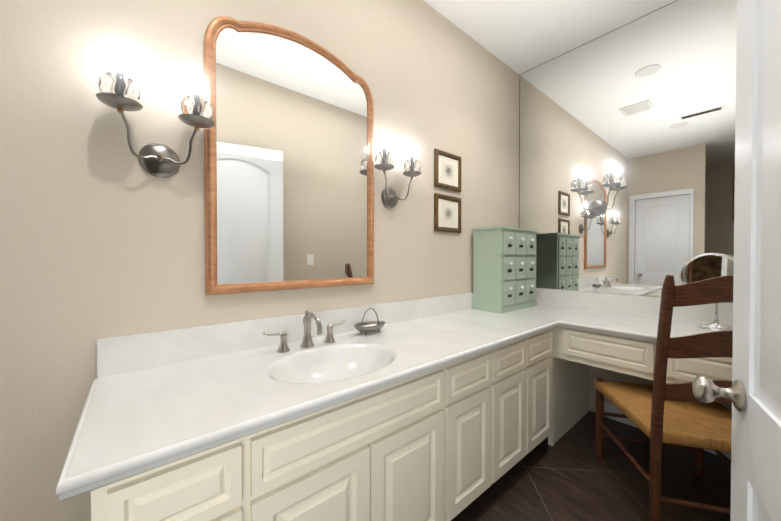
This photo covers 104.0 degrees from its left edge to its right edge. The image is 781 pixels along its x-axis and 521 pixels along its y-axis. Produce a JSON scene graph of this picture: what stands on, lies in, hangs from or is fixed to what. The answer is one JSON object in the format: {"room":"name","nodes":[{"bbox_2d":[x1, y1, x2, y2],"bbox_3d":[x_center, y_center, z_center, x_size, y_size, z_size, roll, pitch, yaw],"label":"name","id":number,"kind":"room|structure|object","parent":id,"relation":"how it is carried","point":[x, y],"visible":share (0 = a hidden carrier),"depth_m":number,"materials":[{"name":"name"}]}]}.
{"room":"bathroom","nodes":[
{"label":"bathroom","id":0,"kind":"room"},
{"bbox_2d":[0,0,519,520],"bbox_3d":[-0.301,-0.269,1.754,4.200,3.060,0.100,-1,1,-40],"label":"wall","id":1,"kind":"structure","parent":0,"point":[102,232],"depth_m":1.16,"materials":[{"name":"paint"}]},
{"bbox_2d":[96,50,214,177],"bbox_3d":[-0.848,-0.521,1.128,0.344,0.398,0.150,-1,1,-40],"label":"sconce","id":2,"kind":"object","parent":1,"relation":"attached to","point":[119,91],"visible":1,"depth_m":1.14,"materials":[{"name":"grey metal"}]},
{"bbox_2d":[203,16,373,294],"bbox_3d":[-0.438,-0.494,1.550,0.875,1.275,0.030,-1,1,-40],"label":"framed mirror","id":3,"kind":"object","parent":1,"relation":"attached to","point":[289,170],"visible":0.94,"depth_m":1.48,"materials":[{"name":"wood"},{"name":"mirror glass"}]},
{"bbox_2d":[374,136,420,207],"bbox_3d":[0.041,-0.529,1.873,0.344,0.398,0.150,-1,1,-40],"label":"sconce","id":4,"kind":"object","parent":1,"relation":"attached to","point":[384,164],"visible":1,"depth_m":1.89,"materials":[{"name":"grey metal"}]},
{"bbox_2d":[434,193,460,232],"bbox_3d":[0.436,-0.350,2.290,0.300,0.270,0.022,-1,1,-40],"label":"picture","id":5,"kind":"object","parent":1,"relation":"attached to","point":[447,213],"visible":0.98,"depth_m":2.28,"materials":[{"name":"brown paper"}]},
{"bbox_2d":[434,148,461,191],"bbox_3d":[0.436,-0.670,2.286,0.300,0.270,0.022,-1,1,-40],"label":"picture","id":6,"kind":"object","parent":1,"relation":"attached to","point":[447,170],"visible":1,"depth_m":2.27,"materials":[{"name":"brown paper"}]},
{"bbox_2d":[424,0,675,74],"bbox_3d":[0.275,-1.827,-0.195,5.800,0.100,3.800,-1,1,-40],"label":"ceiling","id":7,"kind":"structure","parent":0,"point":[519,37],"depth_m":2.31,"materials":[{"name":"paint"}]},
{"bbox_2d":[451,410,730,520],"bbox_3d":[0.275,1.333,-0.159,5.800,0.100,3.800,-1,1,-40],"label":"floor","id":8,"kind":"structure","parent":0,"point":[567,476],"depth_m":1.72,"materials":[{"name":"tile"}]},
{"bbox_2d":[91,327,731,520],"bbox_3d":[0.667,0.855,1.391,2.940,0.819,1.716,-1,1,-40],"label":"bathroom vanity","id":9,"kind":"object","parent":8,"relation":"on","point":[450,442],"visible":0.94,"depth_m":1.17,"materials":[{"name":"paint"}]},
{"bbox_2d":[56,288,732,500],"bbox_3d":[0.660,0.411,1.381,3.011,0.276,1.715,-1,1,-40],"label":"countertop","id":10,"kind":"structure","parent":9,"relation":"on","point":[155,399],"depth_m":1.20,"materials":[{"name":"stone"}]},
{"bbox_2d":[263,310,344,352],"bbox_3d":[-0.359,0.319,1.402,0.404,0.172,0.168,-1,1,-40],"label":"faucet","id":11,"kind":"object","parent":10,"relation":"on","point":[307,341],"visible":1,"depth_m":1.42,"materials":[{"name":"silver metal"}]},
{"bbox_2d":[354,308,385,334],"bbox_3d":[-0.112,0.332,1.691,0.200,0.138,0.110,-1,1,-40],"label":"basket","id":12,"kind":"object","parent":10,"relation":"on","point":[366,327],"visible":1,"depth_m":1.67,"materials":[{"name":"grey metal"}]},
{"bbox_2d":[473,226,537,312],"bbox_3d":[0.978,0.065,2.551,0.594,0.654,0.275,-1,1,-40],"label":"drawer cabinet","id":13,"kind":"object","parent":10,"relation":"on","point":[504,269],"visible":1,"depth_m":2.40,"materials":[{"name":"green paint"}]},
{"bbox_2d":[679,253,733,330],"bbox_3d":[1.888,0.178,1.794,0.140,0.445,0.282,-1,1,-40],"label":"magnifying mirror","id":14,"kind":"object","parent":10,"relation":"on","point":[703,267],"visible":0.58,"depth_m":1.79,"materials":[{"name":"silver metal"}]},
{"bbox_2d":[593,275,732,520],"bbox_3d":[1.458,0.657,1.525,0.556,1.212,0.720,0,1,17],"label":"chair","id":15,"kind":"object","parent":8,"relation":"on","point":[660,412],"visible":0.79,"depth_m":1.35,"materials":[{"name":"brown wood"}]},
{"bbox_2d":[547,288,732,412],"bbox_3d":[1.886,-0.275,2.336,0.100,3.060,1.820,-1,1,-40],"label":"wall","id":16,"kind":"structure","parent":0,"point":[602,373],"depth_m":2.45,"materials":[{"name":"paint"}]},
{"bbox_2d":[519,0,736,296],"bbox_3d":[1.812,-0.772,2.334,0.006,2.064,1.714,-1,1,-40],"label":"mirror","id":17,"kind":"object","parent":16,"relation":"attached to","point":[645,105],"visible":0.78,"depth_m":2.29,"materials":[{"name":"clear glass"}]},
{"bbox_2d":[570,162,620,215],"bbox_3d":[1.628,-0.560,2.433,0.150,0.398,0.344,-1,1,-40],"label":"sconce","id":18,"kind":"object","parent":17,"relation":"attached to","point":[599,207],"visible":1,"depth_m":2.45,"materials":[{"name":"grey metal"}]},
{"bbox_2d":[604,402,730,458],"bbox_3d":[2.016,1.203,2.109,0.013,0.110,1.003,-1,1,-40],"label":"baseboard","id":19,"kind":"structure","parent":16,"relation":"attached to","point":[609,408],"depth_m":2.37,"materials":[{"name":"white wood"}]},
{"bbox_3d":[-0.379,2.813,-0.107,1.558,3.060,0.985,-1,1,-40],"label":"wall","id":20,"kind":"structure","parent":0,"visible":0},
{"bbox_2d":[692,0,780,520],"bbox_3d":[0.571,0.122,0.417,0.806,2.285,0.285,-1,1,-40],"label":"entry door","id":21,"kind":"structure","parent":20,"relation":"in","point":[753,393],"depth_m":0.63,"materials":[{"name":"white paint"}]}
]}

